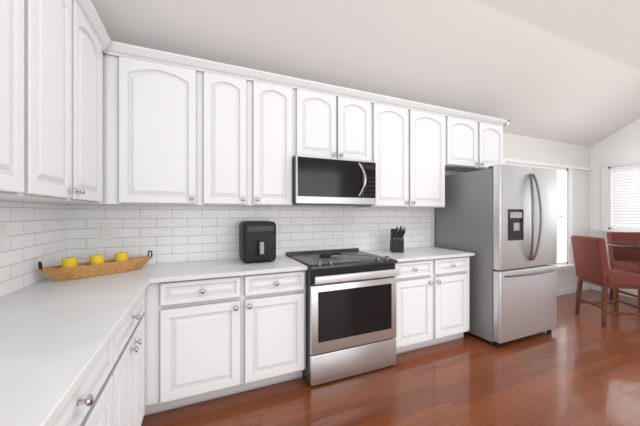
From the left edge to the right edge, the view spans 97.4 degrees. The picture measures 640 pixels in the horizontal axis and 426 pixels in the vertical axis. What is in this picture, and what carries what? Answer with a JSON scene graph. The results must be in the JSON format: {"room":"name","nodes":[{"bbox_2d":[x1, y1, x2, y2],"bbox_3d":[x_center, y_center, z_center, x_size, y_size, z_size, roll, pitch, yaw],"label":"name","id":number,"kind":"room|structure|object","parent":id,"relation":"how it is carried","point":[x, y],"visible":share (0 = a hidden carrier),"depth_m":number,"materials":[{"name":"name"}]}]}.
{"room":"kitchen","nodes":[
{"label":"kitchen","id":0,"kind":"room"},
{"bbox_2d":[91,0,639,146],"bbox_3d":[2.900,-2.175,0.308,7.620,2.080,7.400,0,0,-23],"label":"ceiling","id":1,"kind":"structure","parent":0,"point":[564,71],"depth_m":2.66,"materials":[{"name":"white paint"}]},
{"bbox_2d":[155,132,589,289],"bbox_3d":[1.456,0.043,3.660,7.620,2.664,0.100,0,0,-23],"label":"wall","id":2,"kind":"structure","parent":0,"point":[515,146],"depth_m":4.74,"materials":[{"name":"white paint"}]},
{"bbox_2d":[0,200,429,297],"bbox_3d":[0.566,0.207,0.936,3.630,0.540,4.200,0,0,-23],"label":"tile backsplash","id":3,"kind":"structure","parent":2,"relation":"attached to","point":[46,233],"depth_m":2.42,"materials":[{"name":"white tile"}]},
{"bbox_2d":[0,225,6,250],"bbox_3d":[-1.599,0.125,1.403,0.008,0.130,0.120,0,0,-23],"label":"switch plate","id":4,"kind":"object","parent":3,"relation":"attached to","point":[3,228],"visible":1,"depth_m":1.43,"materials":[{"name":"white plastic"}]},
{"bbox_2d":[101,223,112,239],"bbox_3d":[-1.697,0.145,2.237,0.078,0.132,0.008,0,0,-23],"label":"outlet","id":5,"kind":"object","parent":3,"relation":"attached to","point":[106,228],"visible":1,"depth_m":2.23,"materials":[{"name":"white plastic"}]},
{"bbox_2d":[0,0,509,207],"bbox_3d":[0.911,-0.632,1.411,4.636,1.136,3.598,0,0,-23],"label":"upper cabinet","id":6,"kind":"object","parent":2,"relation":"attached to","point":[87,117],"visible":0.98,"depth_m":2.15,"materials":[{"name":"white paint"}]},
{"bbox_2d":[292,155,375,205],"bbox_3d":[0.106,-0.293,2.771,0.828,0.426,0.462,0,0,-23],"label":"microwave","id":7,"kind":"object","parent":6,"relation":"attached to","point":[315,180],"visible":0.98,"depth_m":2.59,"materials":[{"name":"grey"}]},
{"bbox_2d":[503,158,590,272],"bbox_3d":[3.743,0.096,4.607,2.410,1.810,0.170,0,0,-23],"label":"window","id":8,"kind":"structure","parent":2,"relation":"in","point":[566,171],"depth_m":4.80,"materials":[{"name":"white wood"}]},
{"bbox_2d":[141,289,639,425],"bbox_3d":[2.900,1.425,0.308,7.620,0.100,7.400,0,0,-23],"label":"floor","id":9,"kind":"structure","parent":0,"point":[584,372],"depth_m":2.20,"materials":[{"name":"brown wood"}]},
{"bbox_2d":[51,256,468,425],"bbox_3d":[0.556,0.916,0.931,3.603,0.917,4.198,0,0,-23],"label":"base cabinet","id":10,"kind":"object","parent":9,"relation":"on","point":[182,343],"visible":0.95,"depth_m":2.02,"materials":[{"name":"white paint"}]},
{"bbox_2d":[0,247,474,425],"bbox_3d":[0.567,0.442,0.936,3.628,0.030,4.198,0,0,-23],"label":"countertop","id":11,"kind":"structure","parent":10,"relation":"on","point":[52,332],"depth_m":1.13,"materials":[{"name":"stone"}]},
{"bbox_2d":[38,250,152,280],"bbox_3d":[-1.519,0.355,1.960,0.168,0.142,0.636,0,0,36],"label":"tray","id":12,"kind":"object","parent":11,"relation":"on","point":[69,269],"visible":1,"depth_m":1.90,"materials":[{"name":"brown wood"}]},
{"bbox_2d":[239,221,275,262],"bbox_3d":[-0.550,0.250,2.490,0.286,0.352,0.353,0,0,-23],"label":"air fryer","id":13,"kind":"object","parent":11,"relation":"on","point":[257,239],"visible":1,"depth_m":2.38,"materials":[{"name":"grey plastic"}]},
{"bbox_2d":[390,225,405,252],"bbox_3d":[0.849,0.278,3.080,0.132,0.296,0.246,0,0,1],"label":"knife block","id":14,"kind":"object","parent":11,"relation":"on","point":[396,235],"visible":1,"depth_m":3.02,"materials":[{"name":"grey plastic"}]},
{"bbox_2d":[286,248,398,385],"bbox_3d":[0.187,0.878,2.643,0.828,0.993,0.741,0,0,-23],"label":"stove","id":15,"kind":"object","parent":9,"relation":"on","point":[351,292],"visible":0.99,"depth_m":2.34,"materials":[{"name":"grey metal"}]},
{"bbox_2d":[436,164,556,347],"bbox_3d":[2.098,0.441,3.352,0.975,1.869,0.914,0,0,-23],"label":"fridge","id":16,"kind":"object","parent":9,"relation":"on","point":[505,215],"visible":0.98,"depth_m":2.99,"materials":[{"name":"grey metal"}]},
{"bbox_2d":[571,235,639,327],"bbox_3d":[3.655,0.838,3.570,0.551,1.073,0.470,0,0,10],"label":"bar chair","id":17,"kind":"object","parent":9,"relation":"on","point":[589,253],"visible":1,"depth_m":3.47,"materials":[{"name":"fabric"}]},
{"bbox_2d":[605,241,639,316],"bbox_3d":[4.513,0.900,3.616,1.200,0.949,1.200,0,0,-23],"label":"dining table","id":18,"kind":"object","parent":9,"relation":"on","point":[628,244],"visible":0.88,"depth_m":3.80,"materials":[{"name":"clear glass"}]},
{"bbox_2d":[607,232,639,305],"bbox_3d":[4.809,0.838,4.230,0.470,1.073,0.551,0,0,7],"label":"bar chair","id":19,"kind":"object","parent":9,"relation":"on","point":[622,258],"visible":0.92,"depth_m":4.39,"materials":[{"name":"fabric"}]},
{"bbox_2d":[590,118,639,291],"bbox_3d":[6.353,-0.920,1.795,0.100,4.590,7.400,0,0,-23],"label":"wall","id":20,"kind":"structure","parent":0,"point":[623,145],"depth_m":4.86,"materials":[{"name":"white paint"}]},
{"bbox_2d":[557,284,637,297],"bbox_3d":[5.077,1.325,1.255,2.668,0.100,7.178,0,0,-23],"label":"baseboard","id":21,"kind":"structure","parent":20,"relation":"attached to","point":[568,290],"depth_m":4.81,"materials":[{"name":"white wood"}]},
{"bbox_2d":[598,160,639,236],"bbox_3d":[5.355,-0.216,4.033,0.162,1.255,2.020,0,0,-23],"label":"window blinds","id":22,"kind":"object","parent":20,"relation":"attached to","point":[615,216],"visible":1,"depth_m":4.73,"materials":[{"name":"white plastic"}]}
]}

